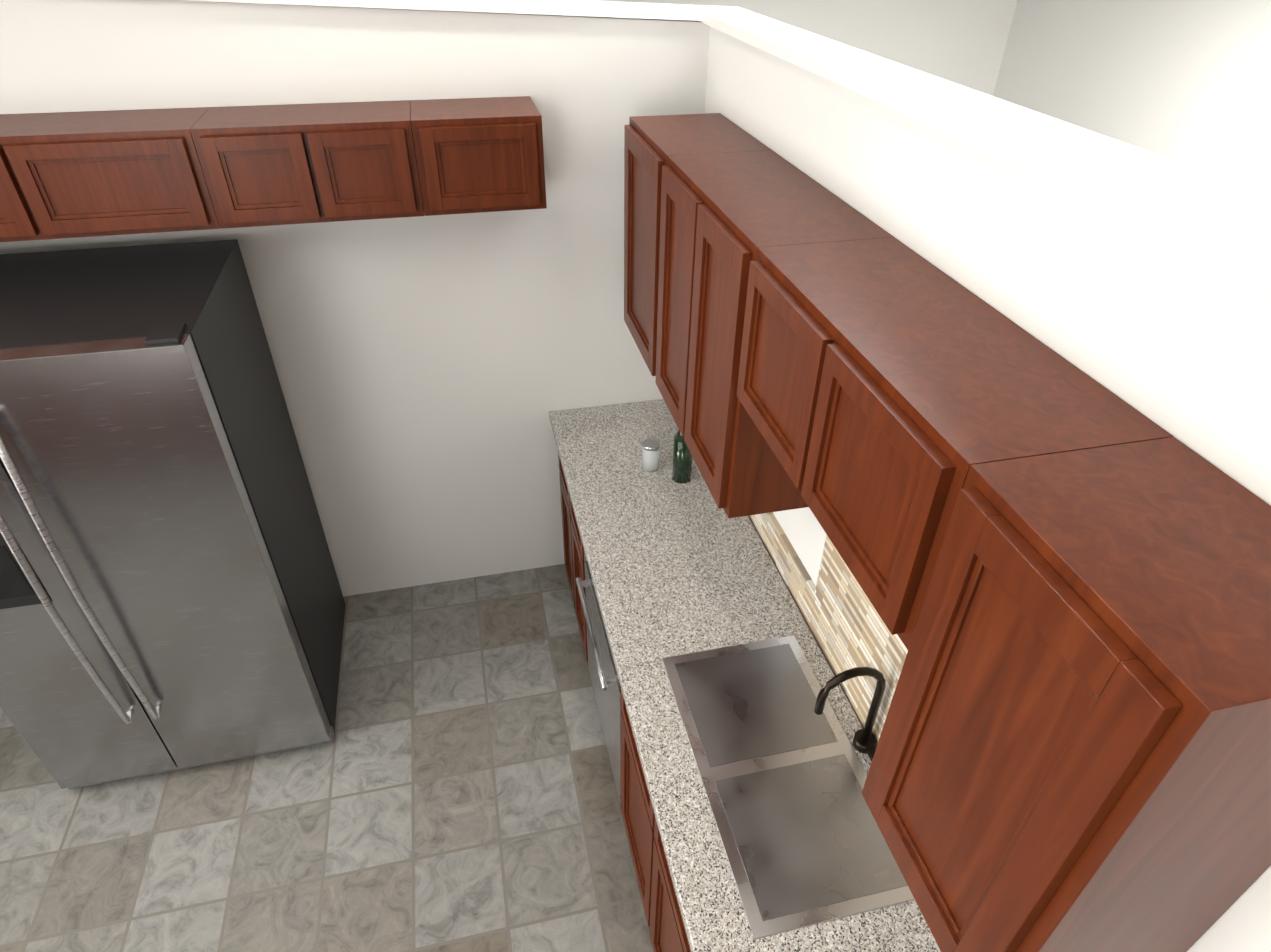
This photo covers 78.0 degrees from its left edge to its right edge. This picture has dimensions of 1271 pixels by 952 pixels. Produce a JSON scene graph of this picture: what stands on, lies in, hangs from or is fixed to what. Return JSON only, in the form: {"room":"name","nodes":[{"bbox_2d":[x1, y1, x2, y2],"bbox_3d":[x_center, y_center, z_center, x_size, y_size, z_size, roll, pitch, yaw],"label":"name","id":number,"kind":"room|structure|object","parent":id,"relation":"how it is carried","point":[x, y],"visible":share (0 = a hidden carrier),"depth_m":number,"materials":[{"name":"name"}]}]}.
{"room":"kitchen","nodes":[
{"label":"kitchen","id":0,"kind":"room"},
{"bbox_2d":[0,564,653,951],"bbox_3d":[-1.321,1.803,2.203,15.000,0.050,15.000,-7,37,-11],"label":"floor","id":1,"kind":"structure","parent":0,"point":[450,786],"depth_m":2.88,"materials":[{"name":"tile"}]},
{"bbox_2d":[0,239,344,788],"bbox_3d":[-1.733,0.221,2.773,0.950,1.802,0.881,-7,37,-11],"label":"refrigerator","id":2,"kind":"object","parent":1,"relation":"on","point":[171,597],"visible":0.98,"depth_m":2.46,"materials":[{"name":"silver metal"}]},
{"bbox_2d":[558,453,587,660],"bbox_3d":[0.031,0.323,3.443,0.622,0.880,0.649,-7,37,-11],"label":"base cabinet","id":3,"kind":"object","parent":1,"relation":"on","point":[573,555],"visible":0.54,"depth_m":3.38,"materials":[{"name":"brown wood"}]},
{"bbox_2d":[576,551,621,803],"bbox_3d":[0.146,0.705,2.935,0.645,0.876,0.636,-7,37,-11],"label":"dishwasher","id":4,"kind":"object","parent":1,"relation":"on","point":[604,679],"visible":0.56,"depth_m":2.78,"materials":[{"name":"silver metal"}]},
{"bbox_2d":[621,690,690,951],"bbox_3d":[0.348,1.142,2.346,0.622,0.880,0.878,-7,37,-11],"label":"base cabinet","id":5,"kind":"object","parent":1,"relation":"on","point":[665,923],"visible":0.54,"depth_m":2.31,"materials":[{"name":"brown wood"}]},
{"bbox_2d":[549,399,940,951],"bbox_3d":[0.231,0.498,2.432,0.615,0.048,2.777,-7,37,-11],"label":"countertop","id":6,"kind":"structure","parent":5,"relation":"on","point":[755,767],"depth_m":2.17,"materials":[{"name":"grey stone"}]},
{"bbox_2d":[642,437,660,471],"bbox_3d":[0.061,-0.084,3.090,0.074,0.115,0.074,-7,37,-11],"label":"jar","id":7,"kind":"object","parent":6,"relation":"on","point":[651,446],"visible":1,"depth_m":3.06,"materials":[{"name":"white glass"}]},
{"bbox_2d":[672,430,691,483],"bbox_3d":[0.182,-0.117,2.973,0.074,0.310,0.074,-7,37,-11],"label":"wine bottle","id":8,"kind":"object","parent":6,"relation":"on","point":[682,465],"visible":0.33,"depth_m":2.98,"materials":[{"name":"green glass"}]},
{"bbox_2d":[662,635,928,939],"bbox_3d":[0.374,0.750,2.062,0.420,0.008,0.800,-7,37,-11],"label":"sink basin","id":9,"kind":"object","parent":6,"relation":"in","point":[780,783],"depth_m":1.99,"materials":[{"name":"silver metal"}]},
{"bbox_2d":[814,667,885,761],"bbox_3d":[0.552,0.617,1.974,0.199,0.330,0.118,-7,37,-11],"label":"faucet","id":10,"kind":"object","parent":6,"relation":"on","point":[864,739],"visible":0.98,"depth_m":1.96,"materials":[{"name":"black metal"}]},
{"bbox_2d":[0,0,709,596],"bbox_3d":[-1.450,-0.478,3.077,3.450,2.570,0.120,-7,37,-11],"label":"wall","id":11,"kind":"structure","parent":0,"point":[432,372],"depth_m":2.95,"materials":[{"name":"white paint"}]},
{"bbox_2d":[0,107,219,241],"bbox_3d":[-1.798,-0.906,2.371,0.975,0.290,0.322,-7,37,-11],"label":"upper cabinet","id":12,"kind":"object","parent":11,"relation":"attached to","point":[89,173],"visible":1,"depth_m":2.29,"materials":[{"name":"brown wood"}]},
{"bbox_2d":[190,100,423,228],"bbox_3d":[-1.020,-1.006,2.521,0.620,0.290,0.322,-7,37,-11],"label":"upper cabinet","id":13,"kind":"object","parent":11,"relation":"attached to","point":[270,165],"visible":1,"depth_m":2.40,"materials":[{"name":"brown wood"}]},
{"bbox_2d":[184,0,753,20],"bbox_3d":[-1.363,-1.463,2.367,3.600,0.200,0.180,-7,37,-11],"label":"wall cap","id":14,"kind":"object","parent":11,"relation":"on","point":[593,8],"visible":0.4,"depth_m":2.54,"materials":[{"name":"white paint"}]},
{"bbox_2d":[410,96,546,215],"bbox_3d":[-0.522,-1.070,2.617,0.400,0.290,0.322,-7,37,-11],"label":"upper cabinet","id":15,"kind":"object","parent":11,"relation":"attached to","point":[476,155],"visible":1,"depth_m":2.50,"materials":[{"name":"brown wood"}]},
{"bbox_2d":[594,0,1016,95],"bbox_3d":[-0.203,-4.480,6.625,8.220,4.800,0.120,-7,37,-11],"label":"wall","id":16,"kind":"structure","parent":0,"point":[961,42],"depth_m":7.53,"materials":[{"name":"white paint"}]},
{"bbox_2d":[705,27,1270,951],"bbox_3d":[0.615,0.210,2.331,0.120,2.400,3.020,-7,37,-11],"label":"wall","id":17,"kind":"structure","parent":0,"point":[1165,331],"depth_m":1.27,"materials":[{"name":"white paint"}]},
{"bbox_2d":[624,113,771,375],"bbox_3d":[0.176,-0.781,2.694,0.342,0.750,0.499,-7,37,-11],"label":"upper cabinet","id":18,"kind":"object","parent":17,"relation":"attached to","point":[652,144],"visible":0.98,"depth_m":2.56,"materials":[{"name":"brown wood"}]},
{"bbox_2d":[655,150,892,517],"bbox_3d":[0.317,-0.420,2.210,0.342,0.750,0.739,-7,37,-11],"label":"upper cabinet","id":19,"kind":"object","parent":17,"relation":"attached to","point":[723,216],"visible":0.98,"depth_m":2.05,"materials":[{"name":"brown wood"}]},
{"bbox_2d":[748,512,885,749],"bbox_3d":[0.545,0.409,2.456,0.018,0.170,2.777,-7,37,-11],"label":"tile backsplash","id":20,"kind":"structure","parent":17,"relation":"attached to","point":[793,572],"depth_m":2.42,"materials":[{"name":"tile"}]},
{"bbox_2d":[814,535,907,717],"bbox_3d":[0.647,0.300,1.850,0.018,0.730,0.810,-7,37,-11],"label":"tile backsplash","id":21,"kind":"structure","parent":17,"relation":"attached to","point":[867,638],"depth_m":2.11,"materials":[{"name":"tile"}]},
{"bbox_2d":[736,237,1172,649],"bbox_3d":[0.494,-0.121,1.492,0.342,0.370,0.809,-7,37,-11],"label":"upper cabinet","id":22,"kind":"object","parent":17,"relation":"attached to","point":[890,390],"visible":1,"depth_m":1.31,"materials":[{"name":"brown wood"}]},
{"bbox_2d":[700,13,1270,277],"bbox_3d":[0.759,-0.427,1.154,0.180,0.030,4.240,-7,37,-11],"label":"wall cap","id":23,"kind":"object","parent":17,"relation":"on","point":[1229,219],"visible":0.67,"depth_m":1.28,"materials":[{"name":"white paint"}]},
{"bbox_2d":[862,437,1270,951],"bbox_3d":[0.628,0.384,1.132,0.342,0.750,0.399,-7,37,-11],"label":"upper cabinet","id":24,"kind":"object","parent":17,"relation":"attached to","point":[1072,753],"visible":1,"depth_m":0.96,"materials":[{"name":"brown wood"}]},
{"bbox_2d":[993,0,1270,193],"bbox_3d":[5.370,-0.790,1.756,0.120,4.800,14.300,-7,37,-11],"label":"wall","id":25,"kind":"structure","parent":0,"point":[1187,82],"depth_m":6.21,"materials":[{"name":"white paint"}]}
]}

